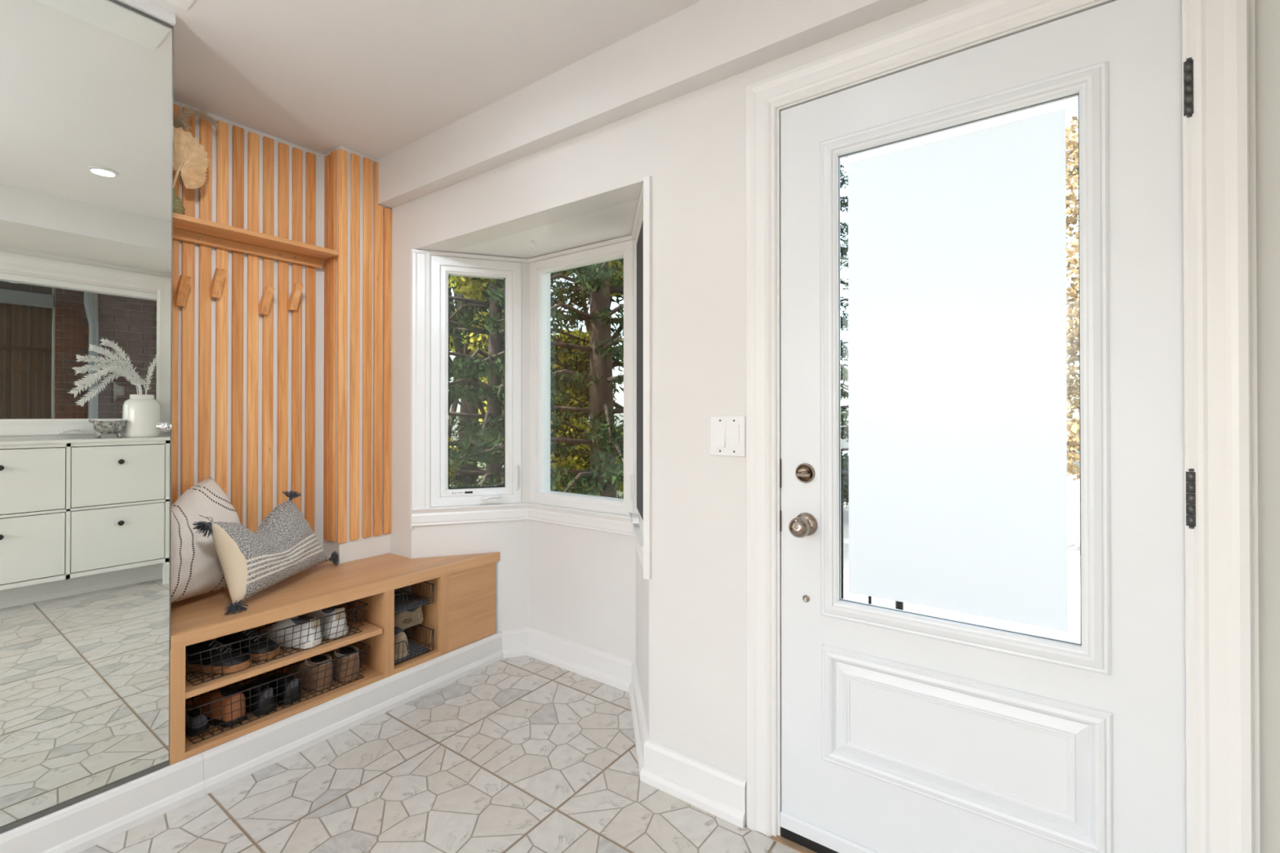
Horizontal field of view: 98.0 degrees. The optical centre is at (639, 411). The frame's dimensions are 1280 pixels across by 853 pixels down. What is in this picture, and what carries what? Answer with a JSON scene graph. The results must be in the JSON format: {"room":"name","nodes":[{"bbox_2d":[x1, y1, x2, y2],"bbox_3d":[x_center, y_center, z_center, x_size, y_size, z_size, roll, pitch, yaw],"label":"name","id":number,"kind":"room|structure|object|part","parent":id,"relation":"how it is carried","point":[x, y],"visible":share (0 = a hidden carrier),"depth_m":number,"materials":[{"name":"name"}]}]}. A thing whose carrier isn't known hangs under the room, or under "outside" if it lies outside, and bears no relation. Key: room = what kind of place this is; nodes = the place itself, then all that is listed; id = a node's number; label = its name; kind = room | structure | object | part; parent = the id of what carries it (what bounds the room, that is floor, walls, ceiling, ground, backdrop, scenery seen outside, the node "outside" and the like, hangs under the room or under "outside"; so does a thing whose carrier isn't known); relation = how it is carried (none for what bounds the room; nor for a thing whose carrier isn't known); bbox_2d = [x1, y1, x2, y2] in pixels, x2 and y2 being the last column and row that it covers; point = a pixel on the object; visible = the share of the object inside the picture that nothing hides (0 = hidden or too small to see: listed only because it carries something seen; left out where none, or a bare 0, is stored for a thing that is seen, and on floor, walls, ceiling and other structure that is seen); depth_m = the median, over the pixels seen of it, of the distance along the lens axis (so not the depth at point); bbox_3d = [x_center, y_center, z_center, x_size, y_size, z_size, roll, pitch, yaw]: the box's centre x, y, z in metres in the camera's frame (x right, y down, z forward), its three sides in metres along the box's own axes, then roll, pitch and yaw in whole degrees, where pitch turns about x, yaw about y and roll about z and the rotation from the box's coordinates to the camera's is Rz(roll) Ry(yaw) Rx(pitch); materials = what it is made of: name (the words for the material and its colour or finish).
{"room":"entryway","nodes":[
{"label":"entryway","id":0,"kind":"room"},
{"bbox_2d":[2,0,175,833],"bbox_3d":[-2.546,-0.015,0.185,0.160,2.369,3.745,0,0,35],"label":"wall","id":1,"kind":"structure","parent":0,"point":[152,10],"depth_m":1.63,"materials":[{"name":"beige paint"}]},
{"bbox_2d":[0,0,173,834],"bbox_3d":[-1.942,-0.056,0.921,0.047,2.219,1.844,0,0,35],"label":"mirror door","id":2,"kind":"structure","parent":1,"relation":"in","point":[86,86],"depth_m":1.52,"materials":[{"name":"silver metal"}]},
{"bbox_3d":[-1.943,1.046,0.915,0.009,0.014,1.844,0,0,35],"label":"rail","id":3,"kind":"part","parent":2,"relation":"part of","materials":[{"name":"grey metal"}]},
{"bbox_3d":[-1.943,-1.160,0.928,0.008,0.005,1.843,0,0,35],"label":"rail","id":4,"kind":"part","parent":2,"relation":"part of","materials":[{"name":"grey mirror"}]},
{"bbox_3d":[-1.407,0.045,1.649,0.023,0.029,0.029,0,0,35],"label":"pull knob","id":5,"kind":"part","parent":2,"relation":"part of","materials":[{"name":"silver metal"}]},
{"bbox_2d":[164,0,194,10],"bbox_3d":[-1.372,-1.190,1.462,0.165,0.006,0.336,0,0,35],"label":"trim","id":6,"kind":"structure","parent":1,"relation":"attached to","point":[184,4],"depth_m":1.62,"materials":[{"name":"white paint"}]},
{"bbox_2d":[173,99,324,549],"bbox_3d":[-1.725,-0.004,2.300,0.120,2.369,0.742,0,0,35],"label":"wall","id":7,"kind":"structure","parent":0,"point":[319,238],"depth_m":2.37,"materials":[{"name":"white"}]},
{"bbox_2d":[171,103,391,543],"bbox_3d":[-1.538,-0.294,2.320,0.164,1.758,0.969,0,0,35],"label":"cladding","id":8,"kind":"object","parent":7,"relation":"attached to","point":[382,325],"visible":0.61,"depth_m":2.43,"materials":[{"name":"brown wood"}]},
{"bbox_2d":[174,275,191,306],"bbox_3d":[-1.723,-0.455,2.097,0.082,0.108,0.027,0,0,35],"label":"peg","id":9,"kind":"object","parent":8,"relation":"attached to","point":[181,292],"visible":1,"depth_m":2.09,"materials":[{"name":"brown wood"}]},
{"bbox_2d":[209,267,226,298],"bbox_3d":[-1.658,-0.505,2.188,0.082,0.108,0.027,0,0,35],"label":"peg","id":10,"kind":"object","parent":8,"relation":"attached to","point":[216,285],"visible":1,"depth_m":2.18,"materials":[{"name":"brown wood"}]},
{"bbox_2d":[172,212,338,268],"bbox_3d":[-1.600,-0.680,2.203,0.160,0.055,0.719,0,0,35],"label":"wall shelf","id":11,"kind":"object","parent":8,"relation":"attached to","point":[184,228],"visible":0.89,"depth_m":2.24,"materials":[{"name":"brown wood"}]},
{"bbox_2d":[172,188,185,214],"bbox_3d":[-1.716,-0.761,2.033,0.085,0.104,0.085,0,0,35],"label":"bud vase","id":12,"kind":"object","parent":11,"relation":"on","point":[178,207],"visible":0.36,"depth_m":2.02,"materials":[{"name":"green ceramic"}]},
{"bbox_2d":[173,126,208,188],"bbox_3d":[-1.697,-0.901,2.046,0.024,0.286,0.182,0,0,35],"label":"dried leaf","id":13,"kind":"object","parent":12,"relation":"in","point":[189,157],"visible":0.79,"depth_m":2.07,"materials":[{"name":"beige plant"}]},
{"bbox_3d":[-1.699,-0.848,2.043,0.046,0.179,0.008,0,0,-30],"label":"stem","id":14,"kind":"part","parent":13,"relation":"part of","materials":[{"name":"beige plant"}]},
{"bbox_2d":[173,102,221,130],"bbox_3d":[-1.697,-1.022,2.107,0.069,0.304,0.187,0,0,35],"label":"pampas grass","id":15,"kind":"object","parent":12,"relation":"in","point":[180,122],"depth_m":2.09,"materials":[{"name":"beige plant"}]},
{"bbox_3d":[-1.658,-0.671,2.243,0.020,0.036,0.717,0,0,35],"label":"rail","id":16,"kind":"part","parent":11,"relation":"part of","materials":[{"name":"brown wood"}]},
{"bbox_2d":[258,286,274,315],"bbox_3d":[-1.560,-0.463,2.326,0.082,0.108,0.027,0,0,35],"label":"peg","id":17,"kind":"object","parent":8,"relation":"attached to","point":[265,301],"visible":1,"depth_m":2.32,"materials":[{"name":"brown wood"}]},
{"bbox_2d":[288,283,303,311],"bbox_3d":[-1.495,-0.498,2.417,0.082,0.108,0.027,0,0,35],"label":"peg","id":18,"kind":"object","parent":8,"relation":"attached to","point":[294,299],"visible":1,"depth_m":2.41,"materials":[{"name":"brown wood"}]},
{"bbox_2d":[323,146,390,564],"bbox_3d":[-1.379,-0.002,2.656,0.270,2.369,0.238,0,0,35],"label":"wall pier","id":19,"kind":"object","parent":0,"point":[362,548],"visible":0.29,"depth_m":2.56,"materials":[{"name":"white"}]},
{"bbox_2d":[146,0,701,159],"bbox_3d":[-1.229,-1.252,-0.148,3.820,0.100,4.920,0,0,35],"label":"ceiling","id":20,"kind":"structure","parent":0,"point":[371,78],"depth_m":1.85,"materials":[{"name":"paint"}]},
{"bbox_2d":[79,655,799,852],"bbox_3d":[-0.771,1.196,-0.249,3.250,0.061,5.110,0,0,35],"label":"floor","id":21,"kind":"structure","parent":0,"point":[520,754],"depth_m":1.72,"materials":[{"name":"white tile"}]},
{"bbox_2d":[411,262,529,666],"bbox_3d":[-0.816,0.218,2.703,0.536,1.930,0.110,0,0,-18],"label":"wall","id":22,"kind":"structure","parent":0,"point":[511,538],"depth_m":2.70,"materials":[{"name":"beige paint"}]},
{"bbox_2d":[0,631,503,852],"bbox_3d":[-2.113,1.111,0.641,0.030,0.120,4.999,0,0,35],"label":"baseboard","id":23,"kind":"structure","parent":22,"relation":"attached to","point":[226,763],"depth_m":1.76,"materials":[{"name":"white paint"}]},
{"bbox_2d":[169,551,500,764],"bbox_3d":[-1.270,0.868,2.338,0.568,0.384,1.253,0,0,35],"label":"storage bench","id":24,"kind":"object","parent":22,"relation":"attached to","point":[462,612],"visible":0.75,"depth_m":2.18,"materials":[{"name":"brown wood"}]},
{"bbox_2d":[170,476,240,603],"bbox_3d":[-1.619,0.457,1.958,0.209,0.407,0.446,0,0,9],"label":"pillow","id":25,"kind":"object","parent":24,"relation":"on","point":[196,568],"visible":0.45,"depth_m":1.96,"materials":[{"name":"fabric"}]},
{"bbox_2d":[192,490,339,614],"bbox_3d":[-1.403,0.500,2.151,0.179,0.348,0.636,0,0,1],"label":"lumbar pillow","id":26,"kind":"object","parent":24,"relation":"on","point":[284,545],"visible":1,"depth_m":2.02,"materials":[{"name":"grey fabric"}]},
{"bbox_2d":[185,600,368,685],"bbox_3d":[-1.348,0.806,2.033,0.302,0.105,0.566,0,0,35],"label":"wire basket","id":27,"kind":"object","parent":24,"relation":"on","point":[359,606],"visible":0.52,"depth_m":1.92,"materials":[{"name":"grey metal"}]},
{"bbox_2d":[185,640,252,673],"bbox_3d":[-1.427,0.810,1.861,0.248,0.086,0.102,0,0,4],"label":"sneaker","id":28,"kind":"object","parent":27,"relation":"in","point":[206,645],"visible":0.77,"depth_m":1.83,"materials":[{"name":"black leather"}]},
{"bbox_2d":[216,628,280,661],"bbox_3d":[-1.387,0.810,1.968,0.248,0.086,0.102,0,0,16],"label":"sneaker","id":29,"kind":"object","parent":27,"relation":"in","point":[247,633],"visible":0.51,"depth_m":1.94,"materials":[{"name":"black leather"}]},
{"bbox_2d":[258,615,322,648],"bbox_3d":[-1.304,0.805,2.070,0.263,0.098,0.113,0,0,18],"label":"sneaker","id":30,"kind":"object","parent":27,"relation":"in","point":[297,620],"visible":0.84,"depth_m":2.03,"materials":[{"name":"white fabric"}]},
{"bbox_2d":[302,605,348,639],"bbox_3d":[-1.249,0.801,2.179,0.263,0.106,0.113,0,0,29],"label":"sneaker","id":31,"kind":"object","parent":27,"relation":"in","point":[332,610],"visible":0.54,"depth_m":2.12,"materials":[{"name":"white fabric"}]},
{"bbox_2d":[185,641,370,744],"bbox_3d":[-1.346,0.981,2.036,0.302,0.119,0.574,0,0,35],"label":"wire basket","id":32,"kind":"object","parent":24,"relation":"on","point":[365,648],"visible":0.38,"depth_m":1.94,"materials":[{"name":"grey metal"}]},
{"bbox_2d":[185,704,208,736],"bbox_3d":[-1.492,1.004,1.838,0.206,0.060,0.072,0,0,31],"label":"shoe","id":33,"kind":"object","parent":32,"relation":"in","point":[195,721],"visible":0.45,"depth_m":1.79,"materials":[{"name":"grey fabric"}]},
{"bbox_2d":[192,687,247,727],"bbox_3d":[-1.431,0.986,1.890,0.219,0.098,0.097,0,0,24],"label":"boot","id":34,"kind":"object","parent":32,"relation":"in","point":[224,692],"visible":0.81,"depth_m":1.85,"materials":[{"name":"brown leather"}]},
{"bbox_2d":[231,681,275,715],"bbox_3d":[-1.383,0.995,1.968,0.243,0.080,0.093,0,0,25],"label":"shoe","id":35,"kind":"object","parent":32,"relation":"in","point":[263,688],"visible":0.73,"depth_m":1.92,"materials":[{"name":"black leather"}]},
{"bbox_2d":[253,672,302,704],"bbox_3d":[-1.336,0.995,2.039,0.243,0.080,0.093,0,0,27],"label":"shoe","id":36,"kind":"object","parent":32,"relation":"in","point":[265,678],"visible":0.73,"depth_m":1.99,"materials":[{"name":"black leather"}]},
{"bbox_2d":[284,653,333,690],"bbox_3d":[-1.269,0.984,2.131,0.216,0.102,0.103,0,0,23],"label":"moccasin","id":37,"kind":"object","parent":32,"relation":"in","point":[317,660],"visible":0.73,"depth_m":2.09,"materials":[{"name":"black leather"}]},
{"bbox_2d":[324,645,360,682],"bbox_3d":[-1.197,0.985,2.210,0.216,0.102,0.103,0,0,32],"label":"moccasin","id":38,"kind":"object","parent":32,"relation":"in","point":[343,651],"visible":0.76,"depth_m":2.15,"materials":[{"name":"black leather"}]},
{"bbox_2d":[185,613,382,698],"bbox_3d":[-1.355,0.868,2.058,0.378,0.018,0.625,0,0,35],"label":"shelf","id":39,"kind":"object","parent":24,"relation":"attached to","point":[371,627],"depth_m":1.95,"materials":[{"name":"brown wood"}]},
{"bbox_3d":[-1.206,1.048,1.956,0.020,0.019,0.634,0,0,35],"label":"rail","id":40,"kind":"part","parent":24,"relation":"part of","materials":[{"name":"brown wood"}]},
{"bbox_2d":[394,624,434,665],"bbox_3d":[-1.055,0.991,2.414,0.274,0.095,0.195,0,0,35],"label":"wire basket","id":41,"kind":"object","parent":24,"relation":"on","point":[415,649],"visible":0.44,"depth_m":2.41,"materials":[{"name":"grey metal"}]},
{"bbox_2d":[394,626,409,660],"bbox_3d":[-1.085,0.969,2.380,0.243,0.118,0.102,0,0,32],"label":"shoe","id":42,"kind":"object","parent":41,"relation":"in","point":[399,636],"visible":0.31,"depth_m":2.31,"materials":[{"name":"beige rubber"}]},
{"bbox_2d":[394,606,423,630],"bbox_3d":[-1.028,0.891,2.427,0.158,0.118,0.108,0,0,-17],"label":"shoe","id":43,"kind":"object","parent":42,"relation":"on","point":[406,620],"visible":0.49,"depth_m":2.40,"materials":[{"name":"beige fabric"}]},
{"bbox_2d":[394,581,434,614],"bbox_3d":[-1.055,0.789,2.415,0.274,0.088,0.195,0,0,35],"label":"wire basket","id":44,"kind":"object","parent":24,"relation":"in","point":[402,602],"visible":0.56,"depth_m":2.41,"materials":[{"name":"grey metal"}]},
{"bbox_3d":[-0.936,1.050,2.334,0.020,0.020,0.214,0,0,35],"label":"rail","id":45,"kind":"part","parent":24,"relation":"part of","materials":[{"name":"brown wood"}]},
{"bbox_3d":[-0.775,0.890,2.564,0.018,0.342,0.260,0,0,35],"label":"panel","id":46,"kind":"part","parent":24,"relation":"part of","materials":[{"name":"brown wood"}]},
{"bbox_2d":[411,248,528,526],"bbox_3d":[-0.803,-0.107,2.660,0.531,1.276,0.104,0,0,-18],"label":"window","id":47,"kind":"structure","parent":22,"relation":"in","point":[433,504],"depth_m":2.61,"materials":[{"name":"white paint"}]},
{"bbox_2d":[452,491,472,493],"bbox_3d":[-0.840,0.385,2.635,0.091,0.010,0.001,0,0,-18],"label":"print","id":48,"kind":"object","parent":47,"relation":"on","point":[453,492],"depth_m":2.63,"materials":[{"name":"black"}]},
{"bbox_3d":[-0.785,-0.141,2.683,0.333,1.089,0.050,0,0,-18],"label":"sash","id":49,"kind":"part","parent":47,"relation":"part of","materials":[{"name":"white plastic"}]},
{"bbox_3d":[-0.704,0.410,2.643,0.083,0.021,0.017,0,0,-19],"label":"crank handle","id":50,"kind":"part","parent":47,"relation":"part of","materials":[{"name":"white plastic"}]},
{"bbox_3d":[-0.598,0.320,2.700,0.016,0.125,0.008,0,0,-18],"label":"lock plate","id":51,"kind":"part","parent":47,"relation":"part of","materials":[{"name":"white plastic"}]},
{"bbox_3d":[-0.595,0.313,2.691,0.008,0.099,0.013,0,0,-18],"label":"lock lever","id":52,"kind":"part","parent":47,"relation":"part of","materials":[{"name":"white plastic"}]},
{"bbox_2d":[448,199,639,258],"bbox_3d":[-0.367,-0.809,2.435,1.420,0.119,0.568,0,0,35],"label":"ceiling","id":53,"kind":"structure","parent":0,"point":[616,221],"depth_m":2.37,"materials":[{"name":"white paint"}]},
{"bbox_2d":[530,240,537,249],"bbox_3d":[-0.467,-0.730,2.450,0.028,0.039,0.028,0,0,35],"label":"ceiling hook","id":54,"kind":"object","parent":53,"relation":"attached to","point":[531,241],"visible":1,"depth_m":2.45,"materials":[{"name":"white plastic"}]},
{"bbox_2d":[528,239,635,661],"bbox_3d":[-0.249,0.217,2.590,0.645,1.930,0.110,0,0,35],"label":"wall","id":55,"kind":"structure","parent":0,"point":[582,582],"depth_m":2.53,"materials":[{"name":"beige paint"}]},
{"bbox_2d":[526,235,634,536],"bbox_3d":[-0.271,-0.108,2.562,0.637,1.276,0.084,0,0,35],"label":"window","id":56,"kind":"structure","parent":55,"relation":"in","point":[593,513],"depth_m":2.57,"materials":[{"name":"white paint"}]},
{"bbox_2d":[635,547,648,736],"bbox_3d":[0.060,0.214,2.082,0.110,1.930,0.564,0,0,-5],"label":"wall","id":57,"kind":"structure","parent":0,"point":[642,584],"depth_m":2.01,"materials":[{"name":"beige paint"}]},
{"bbox_2d":[627,182,643,568],"bbox_3d":[0.013,-0.111,2.092,0.104,1.276,0.531,0,0,-5],"label":"window","id":58,"kind":"structure","parent":57,"relation":"in","point":[637,519],"depth_m":2.12,"materials":[{"name":"white paint"}]},
{"bbox_3d":[-0.037,0.311,2.294,0.013,0.099,0.008,0,0,-5],"label":"lock lever","id":59,"kind":"part","parent":58,"relation":"part of","materials":[{"name":"white plastic"}]},
{"bbox_3d":[-0.027,0.318,2.295,0.008,0.125,0.016,0,0,-5],"label":"lock plate","id":60,"kind":"part","parent":58,"relation":"part of","materials":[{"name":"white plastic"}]},
{"bbox_3d":[0.031,-0.144,2.117,0.062,1.176,0.420,0,0,-5],"label":"frame","id":61,"kind":"part","parent":58,"relation":"part of","materials":[{"name":"white plastic"}]},
{"bbox_3d":[0.000,-0.147,2.114,0.004,1.086,0.326,0,0,-5],"label":"screen frame","id":62,"kind":"part","parent":58,"relation":"part of","materials":[{"name":"white plastic"}]},
{"bbox_2d":[377,0,928,208],"bbox_3d":[0.258,-1.087,1.684,3.530,0.210,0.208,0,0,35],"label":"beam","id":63,"kind":"structure","parent":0,"point":[702,44],"depth_m":1.78,"materials":[{"name":"beige paint"}]},
{"bbox_2d":[389,0,1260,852],"bbox_3d":[0.121,0.098,1.805,3.700,2.159,0.120,0,0,35],"label":"wall","id":64,"kind":"structure","parent":0,"point":[691,145],"depth_m":1.72,"materials":[{"name":"beige paint"}]},
{"bbox_2d":[409,248,412,529],"bbox_3d":[-1.055,-0.103,2.567,0.014,1.290,0.006,0,0,35],"label":"trim","id":65,"kind":"structure","parent":64,"relation":"attached to","point":[411,250],"depth_m":2.56,"materials":[{"name":"white paint"}]},
{"bbox_2d":[502,627,746,828],"bbox_3d":[-0.104,1.118,2.191,0.330,0.124,1.470,0,0,-37],"label":"baseboard","id":66,"kind":"structure","parent":64,"relation":"attached to","point":[718,792],"depth_m":1.79,"materials":[{"name":"white paint"}]},
{"bbox_2d":[643,175,651,579],"bbox_3d":[0.024,-0.110,1.794,0.024,1.295,0.012,0,0,35],"label":"trim","id":67,"kind":"structure","parent":64,"relation":"attached to","point":[646,180],"depth_m":1.79,"materials":[{"name":"white paint"}]},
{"bbox_2d":[710,415,745,457],"bbox_3d":[0.255,0.072,1.629,0.114,0.118,0.012,0,0,35],"label":"light switch","id":68,"kind":"object","parent":64,"relation":"attached to","point":[727,433],"visible":1,"depth_m":1.63,"materials":[{"name":"white plastic"}]},
{"bbox_2d":[770,0,1195,852],"bbox_3d":[0.754,0.159,1.347,0.862,2.037,0.250,0,0,35],"label":"door","id":69,"kind":"structure","parent":64,"relation":"in","point":[899,731],"depth_m":1.27,"materials":[{"name":"white paint"}]},
{"bbox_3d":[0.438,0.304,1.487,0.062,0.062,0.036,0,0,35],"label":"knob","id":70,"kind":"part","parent":69,"relation":"part of","materials":[{"name":"silver metal"}]},
{"bbox_3d":[0.727,-0.089,1.319,0.451,1.118,0.002,0,0,35],"label":"frosted pane","id":71,"kind":"part","parent":69,"relation":"part of","materials":[{"name":"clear glass"}]},
{"bbox_3d":[0.720,0.766,1.302,0.442,0.156,0.009,0,0,35],"label":"raised panel","id":72,"kind":"part","parent":69,"relation":"part of","materials":[{"name":"white paint"}]},
{"bbox_3d":[0.719,0.766,1.300,0.512,0.226,0.014,0,0,35],"label":"moulding","id":73,"kind":"part","parent":69,"relation":"part of","materials":[{"name":"white paint"}]},
{"bbox_3d":[0.721,-0.089,1.311,0.588,1.255,0.037,0,0,35],"label":"glass moulding","id":74,"kind":"part","parent":69,"relation":"part of","materials":[{"name":"white paint"}]},
{"bbox_3d":[0.719,0.766,1.299,0.588,0.302,0.019,0,0,35],"label":"panel moulding","id":75,"kind":"part","parent":69,"relation":"part of","materials":[{"name":"white paint"}]},
{"bbox_2d":[745,0,1253,852],"bbox_3d":[0.708,0.121,1.300,0.993,2.108,0.020,0,0,35],"label":"trim","id":76,"kind":"structure","parent":64,"relation":"attached to","point":[1219,613],"depth_m":1.05,"materials":[{"name":"white paint"}]},
{"bbox_2d":[1254,0,1279,852],"bbox_3d":[1.300,0.080,0.801,0.533,2.185,0.145,0,0,35],"label":"wall","id":77,"kind":"structure","parent":0,"point":[1267,12],"depth_m":0.97,"materials":[{"name":"paint"}]},
{"label":"outside","id":78,"kind":"structure","parent":0,"visible":0},
{"bbox_2d":[453,445,1079,502],"bbox_3d":[9.582,1.767,13.423,60.000,0.090,7.000,0,0,35],"label":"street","id":79,"kind":"structure","parent":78,"point":[1073,486],"depth_m":12.39,"materials":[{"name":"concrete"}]},
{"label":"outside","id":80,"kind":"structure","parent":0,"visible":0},
{"bbox_2d":[324,462,623,702],"bbox_3d":[3.431,1.704,6.523,30.000,0.100,11.380,0,0,35],"label":"ground","id":81,"kind":"structure","parent":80,"point":[619,492],"depth_m":11.65,"materials":[{"name":"green plant"}]},
{"bbox_2d":[448,275,613,493],"bbox_3d":[-2.349,-1.256,7.825,3.580,5.887,4.037,0,0,35],"label":"broadleaf tree","id":82,"kind":"object","parent":81,"relation":"on","point":[473,290],"visible":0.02,"depth_m":7.65,"materials":[{"name":"green plant"}]},
{"bbox_2d":[448,273,621,486],"bbox_3d":[-2.286,-2.631,11.521,4.465,8.664,4.537,0,0,-1],"label":"conifer","id":83,"kind":"object","parent":81,"relation":"on","point":[574,276],"visible":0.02,"depth_m":11.06,"materials":[{"name":"green plant"}]},
{"bbox_2d":[448,257,623,497],"bbox_3d":[-0.437,-2.418,5.793,3.414,8.185,3.365,0,0,26],"label":"conifer","id":84,"kind":"object","parent":81,"relation":"on","point":[606,440],"visible":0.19,"depth_m":5.51,"materials":[{"name":"green plant"}]},
{"bbox_2d":[448,264,623,498],"bbox_3d":[-1.579,-2.137,6.332,3.387,7.622,3.554,0,0,-11],"label":"conifer","id":85,"kind":"object","parent":81,"relation":"on","point":[491,476],"visible":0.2,"depth_m":6.07,"materials":[{"name":"green plant"}]},
{"bbox_2d":[458,260,623,494],"bbox_3d":[-0.744,-1.385,8.538,3.670,6.153,3.722,0,0,0],"label":"broadleaf tree","id":86,"kind":"object","parent":81,"relation":"on","point":[581,465],"visible":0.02,"depth_m":7.38,"materials":[{"name":"green plant"}]},
{"bbox_2d":[840,448,848,491],"bbox_3d":[2.767,0.963,11.778,4.220,1.440,1.760,0,0,35],"label":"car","id":87,"kind":"object","parent":81,"relation":"on","point":[845,451],"visible":0.02,"depth_m":10.08,"materials":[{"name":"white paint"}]},
{"bbox_3d":[1.187,1.429,1.983,1.620,0.400,1.380,0,0,35],"label":"porch","id":88,"kind":"object","parent":81,"relation":"on","visible":0},
{"bbox_2d":[840,470,903,610],"bbox_3d":[0.742,0.766,2.338,0.448,0.930,1.266,0,0,35],"label":"porch railing","id":89,"kind":"object","parent":88,"relation":"on","point":[844,473],"visible":0.03,"depth_m":2.87,"materials":[{"name":"black metal"}]},
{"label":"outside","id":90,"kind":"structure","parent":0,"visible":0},
{"bbox_2d":[843,498,1080,643],"bbox_3d":[4.564,1.644,6.562,6.200,0.020,10.000,0,0,35],"label":"snow-covered ground","id":91,"kind":"structure","parent":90,"point":[1073,633],"depth_m":4.74,"materials":[{"name":"snow"}]},
{"bbox_2d":[840,156,848,506],"bbox_3d":[2.669,-1.651,8.597,2.682,6.673,2.643,0,0,2],"label":"conifer","id":92,"kind":"object","parent":91,"relation":"on","point":[843,251],"visible":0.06,"depth_m":8.34,"materials":[{"name":"green plant"}]},
{"bbox_2d":[1065,115,1079,480],"bbox_3d":[6.202,-1.153,6.500,4.145,5.667,4.343,0,0,35],"label":"broadleaf tree","id":93,"kind":"object","parent":91,"relation":"on","point":[1073,388],"visible":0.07,"depth_m":6.63,"materials":[{"name":"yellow plant"}]}
]}

